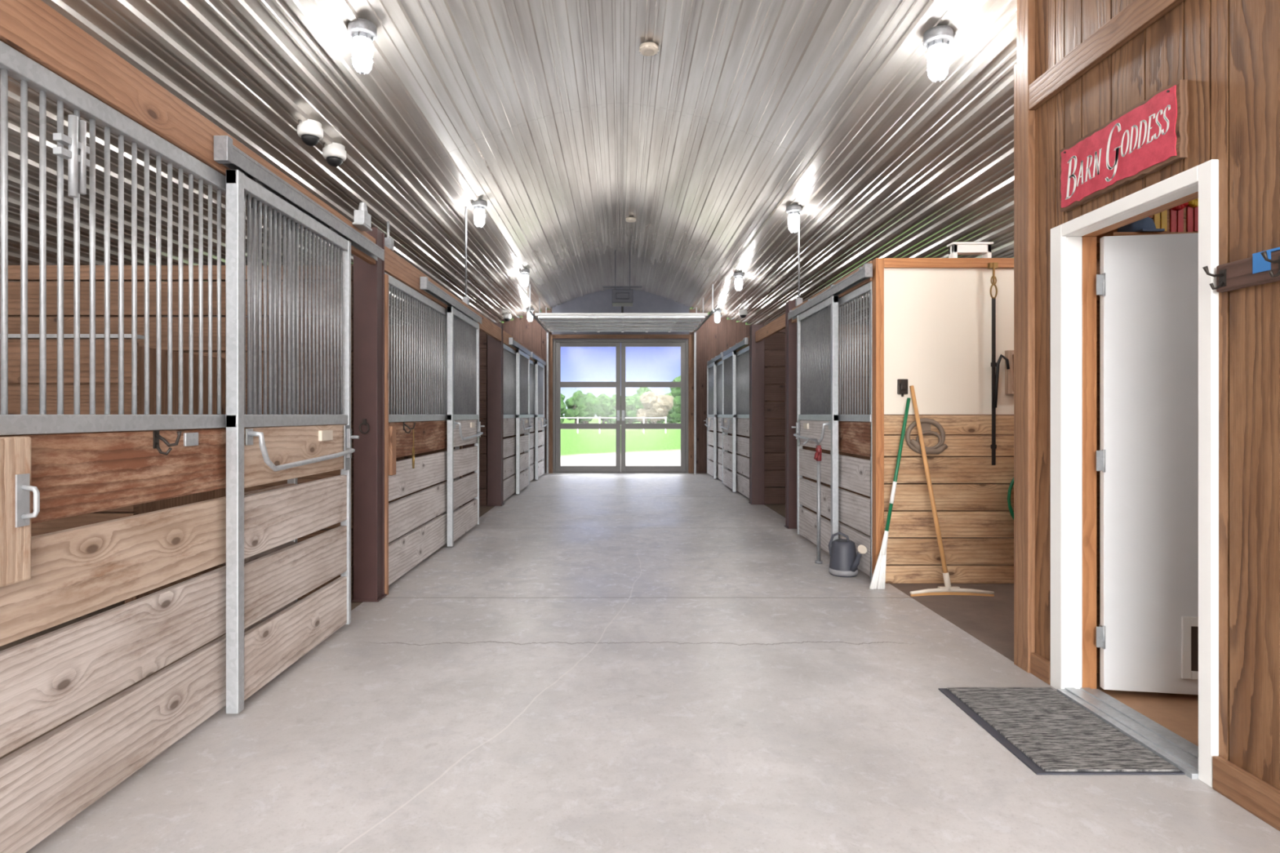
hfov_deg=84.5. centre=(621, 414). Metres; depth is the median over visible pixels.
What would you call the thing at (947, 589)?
squeegee
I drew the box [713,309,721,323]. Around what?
ceiling lamp
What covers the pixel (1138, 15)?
trim
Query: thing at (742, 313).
dome camera
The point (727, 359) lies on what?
grille
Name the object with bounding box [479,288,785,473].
wall
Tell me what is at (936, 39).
ceiling lamp
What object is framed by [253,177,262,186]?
hanger
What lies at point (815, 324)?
grille
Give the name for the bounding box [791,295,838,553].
door
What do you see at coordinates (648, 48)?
smoke detector
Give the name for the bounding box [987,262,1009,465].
strap
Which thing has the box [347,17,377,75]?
ceiling lamp
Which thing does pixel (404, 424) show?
wall hook
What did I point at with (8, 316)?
wall
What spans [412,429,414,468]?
strap
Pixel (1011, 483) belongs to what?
garden hose
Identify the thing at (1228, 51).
wall
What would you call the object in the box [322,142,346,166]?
dome camera
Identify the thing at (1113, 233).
shelf
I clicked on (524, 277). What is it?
glass jar
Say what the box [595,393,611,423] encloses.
tree
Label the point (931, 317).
wall
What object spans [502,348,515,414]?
grille
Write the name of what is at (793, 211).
ceiling lamp
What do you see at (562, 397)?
tree
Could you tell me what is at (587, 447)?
ground
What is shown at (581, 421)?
tree
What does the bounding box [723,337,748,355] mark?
sliding track
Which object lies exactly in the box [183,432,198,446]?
steel plate
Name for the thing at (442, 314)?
grille
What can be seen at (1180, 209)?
ribbon
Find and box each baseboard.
[1030,653,1050,684]
[1212,756,1279,831]
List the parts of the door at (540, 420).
board panel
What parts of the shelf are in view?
riding cap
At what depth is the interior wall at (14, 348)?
3.78 m
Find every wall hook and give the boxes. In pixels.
[152,430,182,455]
[403,422,415,433]
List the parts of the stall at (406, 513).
board panel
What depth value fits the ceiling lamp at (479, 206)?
7.41 m
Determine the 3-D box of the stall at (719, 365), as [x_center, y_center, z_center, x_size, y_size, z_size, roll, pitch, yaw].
[1.864,0.128,13.250,0.052,2.245,1.500,0,0,0]
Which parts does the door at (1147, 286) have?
pet door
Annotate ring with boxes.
[359,418,369,434]
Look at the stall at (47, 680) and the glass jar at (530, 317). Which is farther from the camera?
the glass jar at (530, 317)
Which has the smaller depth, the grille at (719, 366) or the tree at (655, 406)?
the grille at (719, 366)
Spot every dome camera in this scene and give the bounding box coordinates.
[297,119,323,146]
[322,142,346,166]
[502,313,511,321]
[738,309,747,318]
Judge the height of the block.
0.350 m
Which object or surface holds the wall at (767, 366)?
on the floor
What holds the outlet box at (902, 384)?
attached to the wall at (931, 317)
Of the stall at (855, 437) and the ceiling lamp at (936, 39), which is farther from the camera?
the stall at (855, 437)
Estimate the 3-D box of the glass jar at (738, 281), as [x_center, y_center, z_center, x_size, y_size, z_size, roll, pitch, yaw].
[1.800,-1.997,10.800,0.096,0.170,0.094,0,0,0]
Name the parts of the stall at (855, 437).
board panel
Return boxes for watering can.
[828,531,866,577]
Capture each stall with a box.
[0,40,297,852]
[384,271,459,585]
[502,343,515,501]
[524,360,534,481]
[716,360,727,480]
[736,346,749,498]
[830,281,871,581]
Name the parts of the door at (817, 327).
name plate, board panel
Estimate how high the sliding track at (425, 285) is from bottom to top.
0.100 m
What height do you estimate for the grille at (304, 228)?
0.970 m
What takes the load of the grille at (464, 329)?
attached to the door at (463, 332)
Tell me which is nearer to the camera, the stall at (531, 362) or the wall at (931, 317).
the wall at (931, 317)
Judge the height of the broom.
1.372 m
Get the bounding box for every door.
[0,436,39,587]
[226,169,359,714]
[447,306,484,546]
[515,349,533,493]
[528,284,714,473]
[534,360,547,479]
[552,338,688,473]
[703,361,716,479]
[718,351,736,492]
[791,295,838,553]
[1096,232,1198,694]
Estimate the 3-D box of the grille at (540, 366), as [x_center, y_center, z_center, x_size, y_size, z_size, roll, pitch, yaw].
[-1.607,-0.475,13.908,0.016,0.970,1.042,0,0,0]
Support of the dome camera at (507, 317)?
attached to the ceiling
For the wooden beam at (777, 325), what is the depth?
8.75 m
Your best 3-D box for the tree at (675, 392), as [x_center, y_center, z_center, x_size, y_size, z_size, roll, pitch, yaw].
[7.368,-1.365,72.332,4.113,5.314,3.763,0,0,36]
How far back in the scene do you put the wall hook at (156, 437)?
2.50 m
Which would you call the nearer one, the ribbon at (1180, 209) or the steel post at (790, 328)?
the ribbon at (1180, 209)
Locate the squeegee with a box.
[909,385,994,596]
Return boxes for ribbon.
[1153,209,1167,231]
[1169,201,1188,231]
[1186,198,1198,231]
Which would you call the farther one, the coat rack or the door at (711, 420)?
the door at (711, 420)
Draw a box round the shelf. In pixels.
[1096,217,1198,246]
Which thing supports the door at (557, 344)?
in the wall at (713, 338)
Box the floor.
[0,473,1279,852]
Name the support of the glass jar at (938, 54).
on the ceiling lamp at (936, 39)
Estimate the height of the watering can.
0.335 m
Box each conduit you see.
[384,221,394,250]
[462,205,469,305]
[795,213,802,306]
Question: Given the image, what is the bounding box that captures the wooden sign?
[1059,79,1188,211]
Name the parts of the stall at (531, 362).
board panel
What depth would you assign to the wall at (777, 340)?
9.84 m
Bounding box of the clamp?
[53,114,89,197]
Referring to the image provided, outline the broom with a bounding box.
[869,397,911,589]
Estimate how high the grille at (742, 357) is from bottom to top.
0.960 m
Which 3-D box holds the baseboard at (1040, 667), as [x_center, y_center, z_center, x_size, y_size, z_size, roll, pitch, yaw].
[1.988,1.200,3.325,0.025,0.100,0.150,0,0,0]
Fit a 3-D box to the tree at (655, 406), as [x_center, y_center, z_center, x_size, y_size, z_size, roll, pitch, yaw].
[3.108,-0.437,65.772,2.741,3.470,3.218,0,0,-41]
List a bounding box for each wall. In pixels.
[8,264,353,599]
[8,315,155,316]
[8,333,226,604]
[174,325,462,524]
[389,329,487,505]
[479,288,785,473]
[479,365,520,479]
[731,366,785,478]
[764,329,1006,503]
[803,324,1013,525]
[871,257,1100,583]
[1035,0,1279,790]
[1096,206,1198,673]
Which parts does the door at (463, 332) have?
board panel, name plate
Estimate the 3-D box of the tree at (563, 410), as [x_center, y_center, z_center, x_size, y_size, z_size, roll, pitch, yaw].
[-8.010,-0.312,85.818,2.772,3.925,3.320,0,0,0]
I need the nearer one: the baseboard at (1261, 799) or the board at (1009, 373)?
the baseboard at (1261, 799)
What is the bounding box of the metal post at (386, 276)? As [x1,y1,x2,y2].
[384,274,388,595]
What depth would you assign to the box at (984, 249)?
5.17 m
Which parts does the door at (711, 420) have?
board panel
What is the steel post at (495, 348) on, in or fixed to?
on the floor
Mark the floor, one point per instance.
(601, 663)
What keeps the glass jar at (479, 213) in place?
on the ceiling lamp at (479, 206)
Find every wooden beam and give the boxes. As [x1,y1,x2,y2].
[0,0,375,264]
[384,245,501,341]
[502,330,544,365]
[709,335,749,363]
[755,313,785,342]
[791,260,871,323]
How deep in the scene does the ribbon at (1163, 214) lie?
3.39 m
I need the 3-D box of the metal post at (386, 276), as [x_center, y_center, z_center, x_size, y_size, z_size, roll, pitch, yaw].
[-1.637,0.140,4.881,0.035,2.220,0.038,0,0,0]
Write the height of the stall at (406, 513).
2.245 m
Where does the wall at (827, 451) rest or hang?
on the floor
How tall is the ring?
0.101 m
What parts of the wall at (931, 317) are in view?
frame, white panel, board panel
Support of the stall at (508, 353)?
on the floor
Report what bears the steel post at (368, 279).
on the floor
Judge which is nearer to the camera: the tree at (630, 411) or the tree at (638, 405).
the tree at (638, 405)
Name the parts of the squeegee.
handle, rubber blade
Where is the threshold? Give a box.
[1057,687,1198,779]
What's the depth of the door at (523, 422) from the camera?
11.39 m
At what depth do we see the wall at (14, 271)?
4.75 m
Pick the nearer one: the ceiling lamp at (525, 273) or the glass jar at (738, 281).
the glass jar at (738, 281)
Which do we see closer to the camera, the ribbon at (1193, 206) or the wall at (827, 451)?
the ribbon at (1193, 206)
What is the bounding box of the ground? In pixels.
[560,417,680,471]
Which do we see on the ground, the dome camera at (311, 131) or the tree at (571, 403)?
the tree at (571, 403)
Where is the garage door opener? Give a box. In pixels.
[603,250,642,312]
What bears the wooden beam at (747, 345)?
on the stall at (743, 355)
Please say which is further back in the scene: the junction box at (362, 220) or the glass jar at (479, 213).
the glass jar at (479, 213)
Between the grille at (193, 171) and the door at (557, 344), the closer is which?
the grille at (193, 171)
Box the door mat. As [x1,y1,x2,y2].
[937,687,1185,774]
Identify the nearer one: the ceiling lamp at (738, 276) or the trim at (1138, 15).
the trim at (1138, 15)
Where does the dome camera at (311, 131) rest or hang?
attached to the ceiling
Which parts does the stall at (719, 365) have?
board panel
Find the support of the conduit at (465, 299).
attached to the wooden beam at (397, 267)
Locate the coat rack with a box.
[1202,247,1279,292]
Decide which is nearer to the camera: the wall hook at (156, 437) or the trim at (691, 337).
the wall hook at (156, 437)
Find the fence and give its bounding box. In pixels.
[560,416,666,433]
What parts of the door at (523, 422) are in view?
board panel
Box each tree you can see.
[560,393,564,400]
[560,399,567,423]
[564,390,584,423]
[572,393,592,423]
[577,392,599,423]
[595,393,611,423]
[608,394,626,424]
[625,395,635,423]
[632,387,651,423]
[634,395,650,423]
[635,391,673,423]
[647,419,664,423]
[663,396,680,423]
[670,375,680,413]
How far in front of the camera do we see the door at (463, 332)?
7.06 m
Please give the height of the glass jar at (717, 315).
0.170 m
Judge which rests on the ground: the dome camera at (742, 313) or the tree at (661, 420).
the tree at (661, 420)
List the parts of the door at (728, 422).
board panel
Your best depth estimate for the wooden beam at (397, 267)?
5.58 m
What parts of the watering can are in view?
handle, spout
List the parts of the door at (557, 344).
lever handle, lever handle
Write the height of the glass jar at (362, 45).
0.170 m
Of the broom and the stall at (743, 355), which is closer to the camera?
the broom
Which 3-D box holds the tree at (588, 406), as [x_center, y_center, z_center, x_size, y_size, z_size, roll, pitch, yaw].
[-3.983,-0.694,86.040,2.807,3.979,2.872,0,0,0]
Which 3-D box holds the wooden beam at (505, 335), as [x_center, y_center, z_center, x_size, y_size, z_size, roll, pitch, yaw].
[-1.655,-1.085,12.395,0.040,0.170,5.210,0,0,0]
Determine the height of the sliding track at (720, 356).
0.100 m
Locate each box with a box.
[352,202,372,231]
[897,378,907,396]
[946,242,993,257]
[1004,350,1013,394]
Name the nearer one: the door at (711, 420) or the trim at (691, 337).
the door at (711, 420)
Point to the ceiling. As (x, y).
(552, 114)
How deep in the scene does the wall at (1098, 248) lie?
3.40 m
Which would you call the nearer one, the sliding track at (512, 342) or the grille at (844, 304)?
the grille at (844, 304)
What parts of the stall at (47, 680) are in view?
board panel, steel frame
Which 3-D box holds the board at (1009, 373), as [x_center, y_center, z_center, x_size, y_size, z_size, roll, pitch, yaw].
[2.930,-0.310,5.173,0.200,0.320,0.045,0,0,0]
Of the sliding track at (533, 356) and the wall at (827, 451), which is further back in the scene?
the sliding track at (533, 356)
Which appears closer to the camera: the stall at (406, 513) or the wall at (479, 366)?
the stall at (406, 513)
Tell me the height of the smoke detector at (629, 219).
0.042 m
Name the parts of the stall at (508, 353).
steel frame, board panel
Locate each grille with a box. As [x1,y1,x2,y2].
[0,68,277,414]
[244,191,342,414]
[388,284,447,414]
[453,315,475,414]
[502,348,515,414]
[520,354,528,414]
[529,363,534,414]
[537,364,542,414]
[708,365,713,414]
[716,364,722,414]
[724,355,732,414]
[736,351,749,414]
[800,305,831,414]
[838,291,870,414]
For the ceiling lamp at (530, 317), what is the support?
attached to the ceiling
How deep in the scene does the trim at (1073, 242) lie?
3.16 m
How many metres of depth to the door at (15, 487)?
1.87 m
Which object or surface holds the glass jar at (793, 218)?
on the ceiling lamp at (793, 211)
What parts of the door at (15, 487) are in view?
pull handle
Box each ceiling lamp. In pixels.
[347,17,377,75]
[471,199,487,227]
[520,268,529,287]
[526,307,533,321]
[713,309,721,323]
[733,271,743,291]
[786,204,801,233]
[923,24,953,82]
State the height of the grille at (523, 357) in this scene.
0.970 m
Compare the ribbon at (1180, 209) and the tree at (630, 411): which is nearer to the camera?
the ribbon at (1180, 209)
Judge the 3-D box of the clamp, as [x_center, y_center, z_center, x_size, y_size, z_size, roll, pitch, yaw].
[-1.639,-0.770,2.105,0.032,0.240,0.110,0,0,0]
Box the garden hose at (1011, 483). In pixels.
[1007,477,1013,519]
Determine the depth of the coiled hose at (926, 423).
5.15 m
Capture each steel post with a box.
[351,227,386,602]
[486,323,504,506]
[748,324,765,504]
[784,300,803,528]
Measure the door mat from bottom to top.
0.014 m
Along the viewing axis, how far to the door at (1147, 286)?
3.09 m
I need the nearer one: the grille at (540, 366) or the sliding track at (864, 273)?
the sliding track at (864, 273)
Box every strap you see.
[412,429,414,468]
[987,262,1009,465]
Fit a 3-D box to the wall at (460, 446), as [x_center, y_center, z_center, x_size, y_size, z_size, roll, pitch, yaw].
[-3.605,0.115,8.040,3.570,2.270,0.080,0,0,0]
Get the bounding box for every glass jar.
[353,36,371,71]
[475,208,484,226]
[521,275,528,286]
[528,312,532,320]
[715,313,719,322]
[735,278,742,289]
[789,213,798,231]
[928,44,947,79]
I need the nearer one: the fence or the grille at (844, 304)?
the grille at (844, 304)
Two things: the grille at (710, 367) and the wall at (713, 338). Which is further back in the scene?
the wall at (713, 338)
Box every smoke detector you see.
[625,217,635,222]
[639,41,658,56]
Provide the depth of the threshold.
2.76 m
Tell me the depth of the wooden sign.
2.74 m
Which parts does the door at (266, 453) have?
board panel, name plate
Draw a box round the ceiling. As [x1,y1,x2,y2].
[8,0,1017,333]
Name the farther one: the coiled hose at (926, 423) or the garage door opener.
the garage door opener
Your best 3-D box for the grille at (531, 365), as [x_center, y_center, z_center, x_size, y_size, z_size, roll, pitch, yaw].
[-1.675,-0.470,13.050,0.016,0.960,1.330,0,0,0]
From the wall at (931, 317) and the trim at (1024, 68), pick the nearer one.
the trim at (1024, 68)
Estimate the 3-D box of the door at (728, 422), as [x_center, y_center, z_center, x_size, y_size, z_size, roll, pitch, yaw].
[1.765,0.113,11.800,0.120,2.245,1.200,0,0,0]
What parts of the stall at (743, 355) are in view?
steel frame, board panel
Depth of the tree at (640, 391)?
101.20 m
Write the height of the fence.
1.130 m
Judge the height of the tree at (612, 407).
4.021 m
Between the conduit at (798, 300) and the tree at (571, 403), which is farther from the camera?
the tree at (571, 403)
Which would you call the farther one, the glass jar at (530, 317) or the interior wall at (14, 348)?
the glass jar at (530, 317)
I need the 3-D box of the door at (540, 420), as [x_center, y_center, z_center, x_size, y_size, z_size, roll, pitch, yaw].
[-1.570,0.113,13.900,0.120,2.245,1.200,0,0,0]
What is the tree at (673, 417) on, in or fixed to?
on the ground
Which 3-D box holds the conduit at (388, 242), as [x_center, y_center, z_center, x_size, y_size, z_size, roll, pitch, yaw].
[-1.655,-1.270,5.000,0.060,0.200,0.060,0,0,0]
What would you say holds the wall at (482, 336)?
on the floor
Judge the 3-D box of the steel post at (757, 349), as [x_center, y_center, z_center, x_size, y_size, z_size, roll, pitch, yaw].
[1.900,0.000,9.865,0.204,2.500,0.190,0,0,0]
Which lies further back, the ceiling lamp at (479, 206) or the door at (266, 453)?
the ceiling lamp at (479, 206)
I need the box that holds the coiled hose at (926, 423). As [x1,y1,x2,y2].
[905,417,947,454]
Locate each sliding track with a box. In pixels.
[213,135,384,261]
[419,276,481,324]
[508,337,531,355]
[529,351,546,365]
[706,351,724,365]
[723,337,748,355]
[787,263,872,319]
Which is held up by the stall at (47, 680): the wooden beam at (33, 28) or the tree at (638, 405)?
the wooden beam at (33, 28)
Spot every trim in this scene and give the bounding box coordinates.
[548,334,693,473]
[1013,0,1035,673]
[1028,0,1184,110]
[1050,159,1218,787]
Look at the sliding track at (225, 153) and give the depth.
3.32 m

